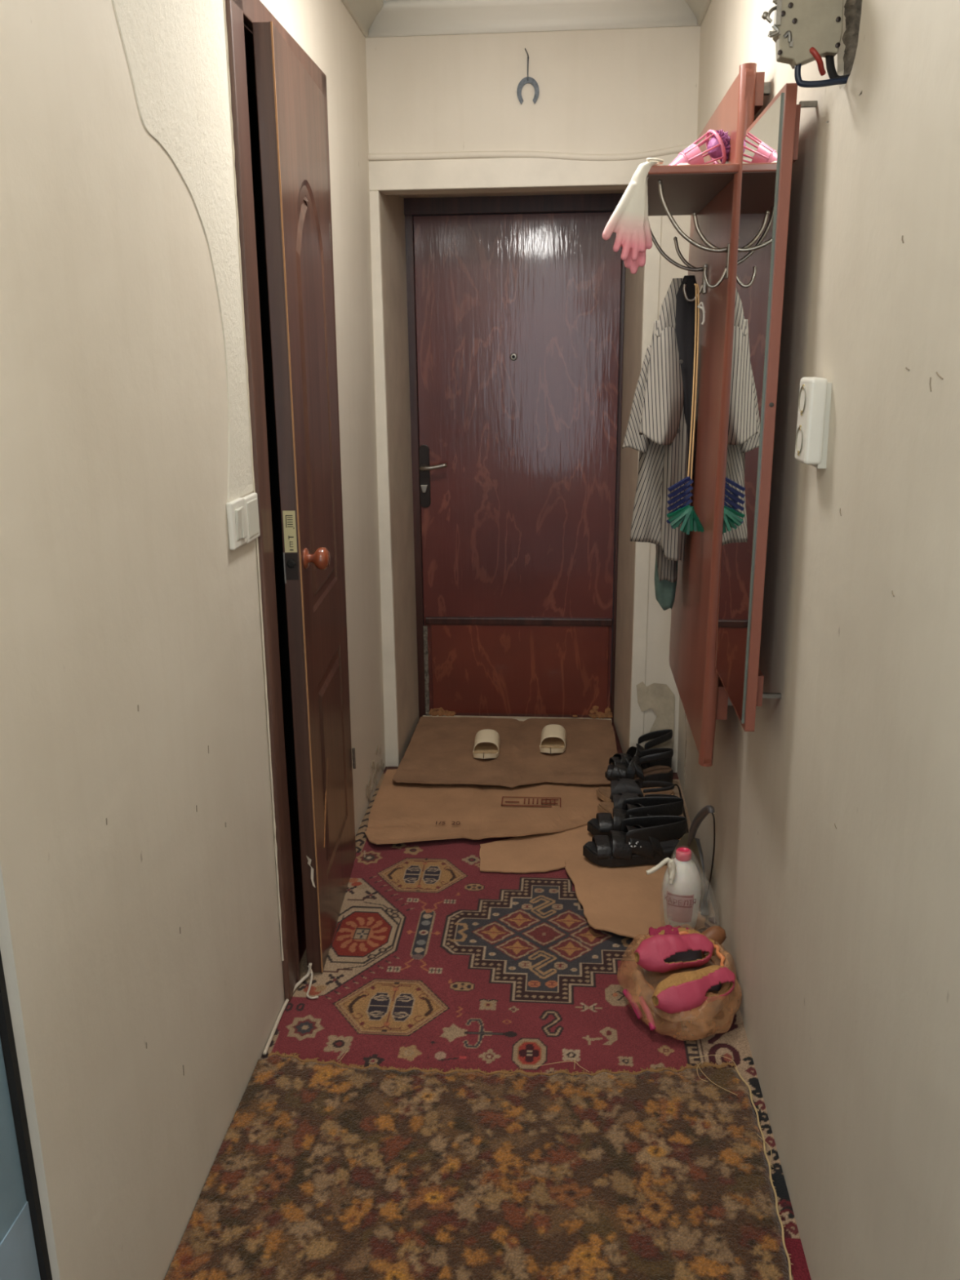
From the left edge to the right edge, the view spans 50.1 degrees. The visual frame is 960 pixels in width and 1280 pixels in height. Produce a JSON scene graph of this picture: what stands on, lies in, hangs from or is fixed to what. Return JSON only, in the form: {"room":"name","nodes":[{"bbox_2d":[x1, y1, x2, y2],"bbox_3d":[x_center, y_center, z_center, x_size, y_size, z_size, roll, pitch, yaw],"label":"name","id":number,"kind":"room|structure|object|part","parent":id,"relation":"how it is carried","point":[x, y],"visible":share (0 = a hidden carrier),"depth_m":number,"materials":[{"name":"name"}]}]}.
{"room":"apartment entrance hallway","nodes":[
{"label":"apartment entrance hallway","id":0,"kind":"room"},
{"bbox_2d":[0,0,385,1279],"bbox_3d":[-0.511,-0.389,2.294,0.145,2.500,2.500,1,16,5],"label":"wall","id":1,"kind":"structure","parent":0,"point":[123,588],"depth_m":1.52,"materials":[{"name":"beige paint"}]},
{"bbox_2d":[111,0,253,502],"bbox_3d":[-0.489,-0.845,1.665,0.016,1.278,0.578,1,16,5],"label":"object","id":2,"kind":"structure","parent":1,"relation":"attached to","point":[175,52],"depth_m":1.78,"materials":[{"name":"paint"}]},
{"bbox_2d":[226,492,260,550],"bbox_3d":[-0.465,-0.237,2.035,0.018,0.094,0.171,1,16,5],"label":"light switch","id":3,"kind":"object","parent":1,"relation":"attached to","point":[242,513],"visible":1,"depth_m":2.00,"materials":[{"name":"white plastic"}]},
{"bbox_3d":[-0.472,-0.226,1.992,0.012,0.091,0.081,1,16,5],"label":"switch frame","id":4,"kind":"part","parent":3,"relation":"part of","materials":[{"name":"white plastic"}]},
{"bbox_3d":[-0.465,-0.247,2.076,0.012,0.091,0.087,1,16,5],"label":"switch frame","id":5,"kind":"part","parent":3,"relation":"part of","materials":[{"name":"white plastic"}]},
{"bbox_2d":[222,0,284,960],"bbox_3d":[-0.464,-0.295,2.111,0.026,2.180,0.008,1,16,5],"label":"trim","id":6,"kind":"structure","parent":1,"relation":"attached to","point":[224,1],"depth_m":2.10,"materials":[{"name":"beige"}]},
{"bbox_2d":[225,0,355,1002],"bbox_3d":[-0.446,-0.285,2.530,0.245,2.170,0.795,1,16,5],"label":"door","id":7,"kind":"structure","parent":1,"relation":"in","point":[290,88],"depth_m":2.34,"materials":[{"name":"brown wood"}]},
{"bbox_2d":[285,515,293,551],"bbox_3d":[-0.416,-0.235,2.250,0.018,0.079,0.001,0,16,1],"label":"print","id":8,"kind":"object","parent":7,"relation":"on","point":[289,518],"depth_m":2.25,"materials":[{"name":"black"}]},
{"bbox_2d":[306,855,315,888],"bbox_3d":[-0.408,0.559,2.478,0.018,0.086,0.002,0,16,1],"label":"rope","id":9,"kind":"object","parent":7,"relation":"attached to","point":[310,860],"depth_m":2.48,"materials":[{"name":"beige fabric"}]},
{"bbox_3d":[-0.393,-0.580,2.467,0.012,0.970,0.366,0,16,1],"label":"panel","id":10,"kind":"part","parent":7,"relation":"part of","materials":[{"name":"brown wood"}]},
{"bbox_3d":[-0.368,-0.184,2.320,0.055,0.053,0.053,1,16,5],"label":"knob","id":11,"kind":"part","parent":7,"relation":"part of","materials":[{"name":"brown wood"}]},
{"bbox_3d":[-0.389,0.310,2.721,0.009,0.520,0.366,0,16,1],"label":"panel","id":12,"kind":"part","parent":7,"relation":"part of","materials":[{"name":"brown wood"}]},
{"bbox_2d":[341,0,383,37],"bbox_3d":[-0.533,-1.152,0.557,0.072,0.079,5.415,1,16,5],"label":"trim","id":13,"kind":"structure","parent":1,"relation":"attached to","point":[363,12],"depth_m":3.02,"materials":[{"name":"white paint"}]},
{"bbox_2d":[247,88,297,800],"bbox_3d":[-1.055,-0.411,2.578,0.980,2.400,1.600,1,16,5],"label":"door frame","id":14,"kind":"structure","parent":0,"point":[252,103],"depth_m":3.23,"materials":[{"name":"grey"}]},
{"bbox_2d":[288,720,678,962],"bbox_3d":[-0.582,1.121,1.673,2.600,0.060,6.300,1,16,5],"label":"floor","id":15,"kind":"structure","parent":0,"point":[293,804],"depth_m":3.12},
{"bbox_2d":[260,773,811,1279],"bbox_3d":[0.093,0.801,2.643,1.089,0.002,2.241,1,16,5],"label":"patterned rug","id":16,"kind":"object","parent":15,"relation":"on","point":[434,959],"visible":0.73,"depth_m":2.49,"materials":[{"name":"red carpet"}]},
{"bbox_2d":[262,962,318,1055],"bbox_3d":[-0.430,0.855,2.393,0.078,0.041,0.301,1,16,5],"label":"loose cable","id":17,"kind":"object","parent":16,"relation":"on","point":[309,966],"visible":0.99,"depth_m":2.44,"materials":[{"name":"beige plastic"}]},
{"bbox_2d":[164,1050,793,1279],"bbox_3d":[0.022,1.006,1.896,1.058,0.020,0.766,1,16,5],"label":"carpet","id":18,"kind":"object","parent":16,"relation":"on","point":[332,1170],"visible":1,"depth_m":1.90,"materials":[{"name":"brown carpet"}]},
{"bbox_2d":[364,768,680,844],"bbox_3d":[0.148,0.547,3.473,1.039,0.025,0.607,-1,16,-1],"label":"cardboard sheet","id":19,"kind":"object","parent":16,"relation":"on","point":[400,812],"visible":0.66,"depth_m":3.41,"materials":[{"name":"brown cardboard"}]},
{"bbox_2d":[391,716,617,787],"bbox_3d":[0.120,0.415,3.886,0.816,0.018,0.690,1,16,5],"label":"cardboard sheet","id":20,"kind":"object","parent":19,"relation":"on","point":[439,750],"visible":0.93,"depth_m":3.83,"materials":[{"name":"brown cardboard"}]},
{"bbox_2d":[472,728,500,759],"bbox_3d":[0.026,0.377,3.872,0.099,0.070,0.250,0,16,3],"label":"sandal","id":21,"kind":"object","parent":20,"relation":"on","point":[486,742],"visible":1,"depth_m":3.82,"materials":[{"name":"beige rubber"}]},
{"bbox_2d":[539,724,566,753],"bbox_3d":[0.279,0.362,3.915,0.099,0.070,0.250,1,16,6],"label":"sandal","id":22,"kind":"object","parent":20,"relation":"on","point":[553,736],"visible":1,"depth_m":3.86,"materials":[{"name":"beige rubber"}]},
{"bbox_2d":[608,728,672,769],"bbox_3d":[0.575,0.397,3.654,0.237,0.141,0.091,-4,16,-12],"label":"sandal","id":23,"kind":"object","parent":20,"relation":"on","point":[660,736],"visible":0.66,"depth_m":3.65,"materials":[{"name":"black rubber"}]},
{"bbox_2d":[501,795,560,807],"bbox_3d":[0.173,0.545,3.459,0.200,0.002,0.070,1,16,5],"label":"print","id":24,"kind":"object","parent":19,"relation":"on","point":[506,801],"depth_m":3.46,"materials":[{"name":"brown"}]},
{"bbox_2d":[595,777,675,802],"bbox_3d":[0.523,0.505,3.457,0.262,0.070,0.095,1,16,6],"label":"sandal","id":25,"kind":"object","parent":19,"relation":"on","point":[624,784],"visible":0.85,"depth_m":3.44,"materials":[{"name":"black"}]},
{"bbox_2d":[596,791,678,817],"bbox_3d":[0.516,0.535,3.350,0.265,0.070,0.095,0,16,2],"label":"sandal","id":26,"kind":"object","parent":19,"relation":"on","point":[617,800],"visible":0.41,"depth_m":3.35,"materials":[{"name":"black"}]},
{"bbox_2d":[604,747,673,787],"bbox_3d":[0.555,0.436,3.582,0.237,0.133,0.091,3,16,12],"label":"sandal","id":27,"kind":"object","parent":19,"relation":"on","point":[633,771],"visible":0.92,"depth_m":3.56,"materials":[{"name":"black leather"}]},
{"bbox_2d":[674,783,688,839],"bbox_3d":[0.646,0.575,3.301,0.037,0.021,0.514,1,16,6],"label":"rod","id":28,"kind":"object","parent":19,"relation":"on","point":[676,784],"visible":0.48,"depth_m":3.39,"materials":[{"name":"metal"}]},
{"bbox_2d":[479,824,681,873],"bbox_3d":[0.315,0.637,3.180,0.689,0.006,0.280,-5,17,-16],"label":"cardboard sheet","id":29,"kind":"object","parent":16,"relation":"on","point":[541,852],"visible":0.51,"depth_m":3.14,"materials":[{"name":"brown cardboard"}]},
{"bbox_2d":[582,815,687,866],"bbox_3d":[0.465,0.594,3.069,0.312,0.125,0.112,-1,16,-2],"label":"sandal","id":30,"kind":"object","parent":29,"relation":"on","point":[642,840],"visible":0.93,"depth_m":3.04,"materials":[{"name":"black leather"}]},
{"bbox_2d":[586,796,683,840],"bbox_3d":[0.488,0.554,3.219,0.300,0.119,0.106,0,16,1],"label":"sandal","id":31,"kind":"object","parent":29,"relation":"on","point":[603,823],"visible":0.64,"depth_m":3.19,"materials":[{"name":"black leather"}]},
{"bbox_2d":[564,857,706,940],"bbox_3d":[0.430,0.708,2.885,0.382,0.028,0.510,1,16,5],"label":"cardboard sheet","id":32,"kind":"object","parent":16,"relation":"on","point":[623,900],"visible":0.59,"depth_m":2.88,"materials":[{"name":"brown cardboard"}]},
{"bbox_2d":[662,847,701,929],"bbox_3d":[0.529,0.651,2.688,0.098,0.220,0.099,1,16,5],"label":"plastic bottle","id":33,"kind":"object","parent":32,"relation":"on","point":[682,898],"visible":0.96,"depth_m":2.65,"materials":[{"name":"white plastic"}]},
{"bbox_2d":[646,857,676,884],"bbox_3d":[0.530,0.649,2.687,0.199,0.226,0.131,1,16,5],"label":"handle","id":34,"kind":"object","parent":33,"relation":"attached to","point":[671,864],"visible":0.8,"depth_m":2.63,"materials":[{"name":"white plastic"}]},
{"bbox_2d":[670,804,715,915],"bbox_3d":[0.598,0.551,2.823,0.050,0.341,0.340,-2,16,-5],"label":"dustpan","id":35,"kind":"object","parent":32,"relation":"on","point":[688,840],"visible":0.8,"depth_m":2.83,"materials":[{"name":"grey plastic"}]},
{"bbox_3d":[0.597,0.506,2.777,0.023,0.229,0.255,-1,16,0],"label":"handle","id":36,"kind":"part","parent":35,"relation":"part of","materials":[{"name":"grey plastic"}]},
{"bbox_3d":[0.603,0.589,2.703,0.014,0.331,0.089,1,16,5],"label":"hanging cord","id":37,"kind":"part","parent":35,"relation":"part of","materials":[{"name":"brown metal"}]},
{"bbox_2d":[619,928,742,1040],"bbox_3d":[0.466,0.790,2.429,0.281,0.124,0.369,1,16,5],"label":"plastic bag","id":38,"kind":"object","parent":16,"relation":"on","point":[631,995],"visible":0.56,"depth_m":2.34,"materials":[{"name":"brown plastic"}]},
{"bbox_2d":[622,988,656,1031],"bbox_3d":[0.367,0.841,2.344,0.029,0.042,0.129,-7,17,-20],"label":"print","id":39,"kind":"object","parent":38,"relation":"attached to","point":[632,1000],"depth_m":2.33,"materials":[{"name":"pink"}]},
{"bbox_2d":[648,924,704,954],"bbox_3d":[0.479,0.729,2.507,0.137,0.048,0.074,3,16,13],"label":"cloth","id":40,"kind":"object","parent":38,"relation":"on","point":[668,928],"visible":0.33,"depth_m":2.52,"materials":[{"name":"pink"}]},
{"bbox_2d":[631,954,730,1022],"bbox_3d":[0.475,0.807,2.421,0.230,0.092,0.279,1,16,5],"label":"cloth","id":41,"kind":"object","parent":38,"relation":"in","point":[710,1010],"visible":0.38,"depth_m":2.35,"materials":[{"name":"brown fabric"}]},
{"bbox_2d":[634,933,714,973],"bbox_3d":[0.452,0.728,2.391,0.185,0.084,0.080,-5,17,-16],"label":"slipper","id":42,"kind":"object","parent":41,"relation":"on","point":[662,953],"visible":1,"depth_m":2.37,"materials":[{"name":"pink fabric"}]},
{"bbox_2d":[640,927,715,955],"bbox_3d":[0.478,0.740,2.502,0.175,0.063,0.078,1,16,5],"label":"cloth","id":43,"kind":"object","parent":41,"relation":"on","point":[680,929],"visible":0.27,"depth_m":2.50,"materials":[{"name":"brown fabric"}]},
{"bbox_2d":[651,964,735,1013],"bbox_3d":[0.483,0.788,2.316,0.197,0.080,0.080,-8,18,-24],"label":"slipper","id":44,"kind":"object","parent":38,"relation":"in","point":[682,992],"visible":0.96,"depth_m":2.29,"materials":[{"name":"pink fabric"}]},
{"bbox_2d":[702,925,726,954],"bbox_3d":[0.565,0.729,2.503,0.076,0.058,0.049,-7,17,-20],"label":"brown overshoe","id":45,"kind":"object","parent":38,"relation":"in","point":[716,933],"visible":0.64,"depth_m":2.49,"materials":[{"name":"rubber"}]},
{"bbox_2d":[365,26,700,772],"bbox_3d":[0.195,-0.807,3.734,1.380,2.500,0.600,1,16,5],"label":"wall","id":46,"kind":"structure","parent":0,"point":[621,91],"depth_m":3.18,"materials":[{"name":"beige paint"}]},
{"bbox_2d":[378,185,644,764],"bbox_3d":[0.146,-0.622,3.763,0.922,2.130,0.542,1,16,5],"label":"trim","id":47,"kind":"structure","parent":46,"relation":"attached to","point":[392,217],"depth_m":3.74,"materials":[{"name":"grey paint"}]},
{"bbox_2d":[404,193,626,723],"bbox_3d":[0.136,-0.648,3.982,0.813,2.060,0.111,1,16,5],"label":"door","id":48,"kind":"structure","parent":46,"relation":"in","point":[516,304],"depth_m":3.97,"materials":[{"name":"brown wood"}]},
{"bbox_3d":[-0.216,-0.641,4.020,0.042,0.245,0.011,1,16,5],"label":"lock plate","id":49,"kind":"part","parent":48,"relation":"part of","materials":[{"name":"brown metal"}]},
{"bbox_3d":[-0.180,-0.672,3.974,0.109,0.032,0.059,1,16,5],"label":"lever","id":50,"kind":"part","parent":48,"relation":"part of","materials":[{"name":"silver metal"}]},
{"bbox_3d":[0.154,-0.075,4.148,0.756,0.030,0.017,1,16,5],"label":"moulding","id":51,"kind":"part","parent":48,"relation":"part of","materials":[{"name":"brown wood"}]},
{"bbox_3d":[0.162,0.123,4.208,0.720,0.383,0.010,1,16,5],"label":"panel","id":52,"kind":"part","parent":48,"relation":"part of","materials":[{"name":"red wood"}]},
{"bbox_2d":[368,153,678,766],"bbox_3d":[0.161,-0.521,3.513,1.089,2.072,0.026,1,16,5],"label":"trim","id":53,"kind":"structure","parent":46,"relation":"attached to","point":[504,172],"depth_m":3.31,"materials":[{"name":"beige paint"}]},
{"bbox_2d":[516,48,539,104],"bbox_3d":[0.147,-1.729,3.150,0.069,0.151,0.026,1,16,5],"label":"horseshoe","id":54,"kind":"object","parent":46,"relation":"attached to","point":[527,79],"visible":1,"depth_m":3.16,"materials":[{"name":"metal"}]},
{"bbox_2d":[368,143,691,160],"bbox_3d":[0.153,-1.520,3.219,1.042,0.047,0.022,1,16,5],"label":"trim","id":55,"kind":"structure","parent":46,"relation":"attached to","point":[469,154],"depth_m":3.21,"materials":[{"name":"beige paint"}]},
{"bbox_2d":[364,0,700,37],"bbox_3d":[0.166,-1.879,3.080,1.200,0.079,0.072,1,16,5],"label":"ceiling","id":56,"kind":"structure","parent":46,"relation":"attached to","point":[396,18],"depth_m":3.08,"materials":[{"name":"white paint"}]},
{"bbox_2d":[635,681,675,748],"bbox_3d":[0.630,0.316,3.699,0.142,0.350,0.001,1,16,5],"label":"wall patch","id":57,"kind":"object","parent":46,"relation":"attached to","point":[659,697],"depth_m":3.67,"materials":[{"name":"grey paint"}]},
{"bbox_2d":[676,0,959,1279],"bbox_3d":[0.535,0.024,0.805,0.151,2.500,5.415,1,16,5],"label":"wall","id":58,"kind":"structure","parent":0,"point":[842,944],"depth_m":1.40,"materials":[{"name":"beige paint"}]},
{"bbox_2d":[684,0,711,26],"bbox_3d":[0.413,-1.141,0.482,0.072,0.079,5.415,1,16,5],"label":"trim","id":59,"kind":"structure","parent":58,"relation":"attached to","point":[699,7],"depth_m":2.99,"materials":[{"name":"white paint"}]},
{"bbox_2d":[646,62,770,766],"bbox_3d":[0.497,-0.527,2.603,0.268,1.485,0.844,1,16,5],"label":"coat rack","id":60,"kind":"object","parent":58,"relation":"attached to","point":[709,193],"visible":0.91,"depth_m":2.36,"materials":[{"name":"brown wood"}]},
{"bbox_2d":[602,157,663,261],"bbox_3d":[0.309,-0.872,2.083,0.119,0.193,0.025,0,16,1],"label":"glove","id":61,"kind":"object","parent":60,"relation":"hanging from","point":[627,220],"visible":1,"depth_m":2.08,"materials":[{"name":"beige rubber"}]},
{"bbox_2d":[616,160,663,274],"bbox_3d":[0.328,-0.870,2.117,0.093,0.217,0.025,-1,16,-1],"label":"glove","id":62,"kind":"object","parent":60,"relation":"hanging from","point":[628,263],"visible":0.29,"depth_m":2.13,"materials":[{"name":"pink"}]},
{"bbox_2d":[622,278,687,562],"bbox_3d":[0.460,-0.560,2.673,0.168,0.720,0.236,1,16,5],"label":"robe","id":63,"kind":"object","parent":60,"relation":"hanging from","point":[656,428],"visible":0.81,"depth_m":2.64,"materials":[{"name":"fabric"}]},
{"bbox_2d":[655,544,676,582],"bbox_3d":[0.517,-0.475,2.817,0.075,0.642,0.060,5,17,20],"label":"hanging cloth","id":64,"kind":"object","parent":60,"relation":"hanging from","point":[666,568],"visible":0.14,"depth_m":2.88,"materials":[{"name":"grey fabric"}]},
{"bbox_2d":[654,552,678,610],"bbox_3d":[0.534,-0.348,2.913,0.063,0.539,0.049,8,18,28],"label":"cloth","id":65,"kind":"object","parent":60,"relation":"hanging from","point":[665,590],"visible":0.23,"depth_m":2.96,"materials":[{"name":"green fabric"}]},
{"bbox_2d":[666,504,689,518],"bbox_3d":[0.476,-0.309,2.460,0.056,0.029,0.013,-4,16,-12],"label":"clothespin","id":66,"kind":"object","parent":60,"relation":"hanging from","point":[675,513],"visible":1,"depth_m":2.46,"materials":[{"name":"teal plastic"}]},
{"bbox_2d":[666,497,689,511],"bbox_3d":[0.476,-0.328,2.462,0.055,0.034,0.013,-3,16,-9],"label":"clothespin","id":67,"kind":"object","parent":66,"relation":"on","point":[681,501],"visible":1,"depth_m":2.46,"materials":[{"name":"blue plastic"}]},
{"bbox_2d":[673,485,693,502],"bbox_3d":[0.486,-0.349,2.464,0.050,0.043,0.013,7,17,24],"label":"clothespin","id":68,"kind":"object","parent":67,"relation":"on","point":[691,487],"visible":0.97,"depth_m":2.45,"materials":[{"name":"blue plastic"}]},
{"bbox_2d":[673,492,693,509],"bbox_3d":[0.487,-0.334,2.468,0.050,0.043,0.013,7,17,24],"label":"clothespin","id":69,"kind":"object","parent":68,"relation":"on","point":[691,494],"visible":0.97,"depth_m":2.46,"materials":[{"name":"blue plastic"}]},
{"bbox_2d":[666,484,690,497],"bbox_3d":[0.476,-0.358,2.454,0.055,0.034,0.013,-3,16,-9],"label":"clothespin","id":70,"kind":"object","parent":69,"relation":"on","point":[679,490],"visible":1,"depth_m":2.45,"materials":[{"name":"blue plastic"}]},
{"bbox_2d":[667,475,691,491],"bbox_3d":[0.476,-0.373,2.450,0.055,0.034,0.013,-3,16,-9],"label":"clothespin","id":71,"kind":"object","parent":70,"relation":"on","point":[686,479],"visible":1,"depth_m":2.44,"materials":[{"name":"blue plastic"}]},
{"bbox_2d":[675,275,697,479],"bbox_3d":[0.520,-0.655,2.603,0.060,0.509,0.044,1,16,5],"label":"jacket","id":72,"kind":"object","parent":60,"relation":"hanging from","point":[685,309],"visible":0.71,"depth_m":2.56,"materials":[{"name":"black fabric"}]},
{"bbox_2d":[648,163,739,174],"bbox_3d":[0.449,-1.037,2.384,0.195,0.016,0.690,1,16,5],"label":"shelf","id":73,"kind":"object","parent":60,"relation":"attached to","point":[734,168],"depth_m":2.05,"materials":[{"name":"brown wood"}]},
{"bbox_2d":[686,283,705,505],"bbox_3d":[0.508,-0.575,2.429,0.026,0.512,0.056,1,16,5],"label":"handle","id":74,"kind":"object","parent":60,"relation":"hanging from","point":[699,306],"visible":1,"depth_m":2.40,"materials":[{"name":"brown wood"}]},
{"bbox_2d":[666,504,689,514],"bbox_3d":[0.476,-0.313,2.467,0.055,0.034,0.013,-3,16,-9],"label":"clothespin","id":75,"kind":"object","parent":74,"relation":"hanging from","point":[684,505],"visible":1,"depth_m":2.46,"materials":[{"name":"blue plastic"}]},
{"bbox_2d":[667,506,689,521],"bbox_3d":[0.478,-0.301,2.461,0.054,0.038,0.014,-2,16,-6],"label":"clothespin","id":76,"kind":"object","parent":74,"relation":"hanging from","point":[680,513],"visible":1,"depth_m":2.46,"materials":[{"name":"teal plastic"}]},
{"bbox_2d":[666,491,690,504],"bbox_3d":[0.476,-0.343,2.458,0.055,0.034,0.013,-3,16,-9],"label":"clothespin","id":77,"kind":"object","parent":74,"relation":"hanging from","point":[676,498],"visible":1,"depth_m":2.45,"materials":[{"name":"blue plastic"}]},
{"bbox_2d":[670,507,690,526],"bbox_3d":[0.481,-0.295,2.461,0.052,0.046,0.015,-1,16,-1],"label":"clothespin","id":78,"kind":"object","parent":74,"relation":"hanging from","point":[675,521],"visible":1,"depth_m":2.46,"materials":[{"name":"teal plastic"}]},
{"bbox_2d":[675,506,690,527],"bbox_3d":[0.489,-0.297,2.468,0.038,0.054,0.014,3,16,12],"label":"clothespin","id":79,"kind":"object","parent":74,"relation":"hanging from","point":[679,522],"visible":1,"depth_m":2.47,"materials":[{"name":"teal plastic"}]},
{"bbox_2d":[674,479,693,496],"bbox_3d":[0.486,-0.364,2.459,0.050,0.043,0.013,7,17,24],"label":"clothespin","id":80,"kind":"object","parent":74,"relation":"hanging from","point":[691,481],"visible":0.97,"depth_m":2.45,"materials":[{"name":"blue plastic"}]},
{"bbox_2d":[681,520,688,533],"bbox_3d":[0.499,-0.288,2.471,0.022,0.058,0.013,-2,16,-6],"label":"clothespin","id":81,"kind":"object","parent":74,"relation":"hanging from","point":[685,528],"visible":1,"depth_m":2.47,"materials":[{"name":"teal plastic"}]},
{"bbox_2d":[680,507,692,530],"bbox_3d":[0.494,-0.289,2.461,0.032,0.058,0.015,-3,16,-9],"label":"clothespin","id":82,"kind":"object","parent":74,"relation":"hanging from","point":[686,517],"visible":1,"depth_m":2.46,"materials":[{"name":"teal plastic"}]},
{"bbox_2d":[680,498,693,506],"bbox_3d":[0.487,-0.320,2.472,0.050,0.043,0.013,7,17,24],"label":"clothespin","id":83,"kind":"object","parent":74,"relation":"hanging from","point":[690,500],"visible":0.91,"depth_m":2.46,"materials":[{"name":"blue plastic"}]},
{"bbox_2d":[686,515,689,534],"bbox_3d":[0.504,-0.283,2.469,0.013,0.059,0.013,2,16,10],"label":"clothespin","id":84,"kind":"object","parent":74,"relation":"hanging from","point":[688,520],"visible":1,"depth_m":2.47,"materials":[{"name":"teal plastic"}]},
{"bbox_2d":[689,506,693,531],"bbox_3d":[0.508,-0.291,2.462,0.011,0.059,0.013,8,18,26],"label":"clothespin","id":85,"kind":"object","parent":74,"relation":"hanging from","point":[691,517],"visible":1,"depth_m":2.46,"materials":[{"name":"teal plastic"}]},
{"bbox_2d":[693,520,697,531],"bbox_3d":[0.514,-0.290,2.470,0.020,0.058,0.013,2,16,10],"label":"clothespin","id":86,"kind":"object","parent":74,"relation":"hanging from","point":[695,524],"visible":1,"depth_m":2.47,"materials":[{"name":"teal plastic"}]},
{"bbox_2d":[693,509,700,532],"bbox_3d":[0.518,-0.289,2.469,0.029,0.058,0.014,-3,16,-9],"label":"clothespin","id":87,"kind":"object","parent":74,"relation":"hanging from","point":[697,526],"visible":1,"depth_m":2.47,"materials":[{"name":"teal plastic"}]},
{"bbox_2d":[693,510,703,532],"bbox_3d":[0.523,-0.286,2.465,0.038,0.056,0.015,-2,16,-4],"label":"clothespin","id":88,"kind":"object","parent":74,"relation":"hanging from","point":[695,515],"visible":1,"depth_m":2.46,"materials":[{"name":"teal plastic"}]},
{"bbox_2d":[669,128,730,164],"bbox_3d":[0.457,-1.032,2.189,0.182,0.110,0.078,-7,17,-20],"label":"shuttlecock","id":89,"kind":"object","parent":60,"relation":"on","point":[718,147],"visible":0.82,"depth_m":2.18,"materials":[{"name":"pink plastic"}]},
{"bbox_3d":[0.546,-0.879,2.500,0.008,0.068,0.024,1,16,5],"label":"hook plate","id":90,"kind":"part","parent":60,"relation":"part of","materials":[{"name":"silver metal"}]},
{"bbox_3d":[0.516,-0.786,2.132,0.008,0.068,0.024,1,16,5],"label":"hook plate","id":91,"kind":"part","parent":60,"relation":"part of","materials":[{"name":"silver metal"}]},
{"bbox_3d":[0.529,-0.417,2.216,0.042,1.480,0.048,1,16,5],"label":"edge moulding","id":92,"kind":"part","parent":60,"relation":"part of","materials":[{"name":"brown wood"}]},
{"bbox_2d":[715,83,817,731],"bbox_3d":[0.539,-0.406,1.953,0.076,1.098,0.379,1,16,5],"label":"wall mirror","id":93,"kind":"object","parent":58,"relation":"attached to","point":[771,144],"visible":0.97,"depth_m":1.87,"materials":[{"name":"brown wood"}]},
{"bbox_2d":[715,94,781,720],"bbox_3d":[0.504,-0.407,1.958,0.005,1.069,0.353,1,16,5],"label":"mirror glass","id":94,"kind":"object","parent":93,"relation":"attached to","point":[757,305],"depth_m":1.88,"materials":[{"name":"white"}]},
{"bbox_2d":[761,0,850,87],"bbox_3d":[0.477,-0.882,1.484,0.145,0.152,0.037,1,16,5],"label":"electrical panel","id":95,"kind":"object","parent":58,"relation":"attached to","point":[804,32],"visible":0.99,"depth_m":1.48,"materials":[{"name":"grey metal"}]},
{"bbox_2d":[684,235,942,828],"bbox_3d":[0.601,0.022,2.320,0.012,1.576,2.173,1,16,5],"label":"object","id":96,"kind":"structure","parent":58,"relation":"attached to","point":[908,369],"depth_m":1.53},
{"bbox_2d":[795,377,831,468],"bbox_3d":[0.526,-0.344,1.621,0.038,0.137,0.076,1,16,5],"label":"power socket","id":97,"kind":"object","parent":58,"relation":"attached to","point":[815,393],"visible":1,"depth_m":1.59,"materials":[{"name":"white plastic"}]},
{"bbox_3d":[0.537,-0.340,1.620,0.014,0.130,0.067,1,16,5],"label":"plate","id":98,"kind":"part","parent":97,"relation":"part of","materials":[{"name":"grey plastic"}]},
{"bbox_2d":[841,0,862,75],"bbox_3d":[0.554,-0.900,1.469,0.045,0.194,0.140,1,16,5],"label":"trim","id":99,"kind":"structure","parent":58,"relation":"attached to","point":[852,8],"depth_m":1.52,"materials":[{"name":"paint"}]},
{"bbox_3d":[-0.726,0.355,-0.305,0.145,2.500,2.905,1,16,5],"label":"wall","id":100,"kind":"structure","parent":0,"visible":0},
{"bbox_2d":[0,950,52,1279],"bbox_3d":[-0.624,0.288,0.747,0.045,2.050,0.854,1,16,5],"label":"door","id":101,"kind":"structure","parent":100,"relation":"in","point":[24,1252],"depth_m":1.26,"materials":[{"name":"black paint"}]}
]}

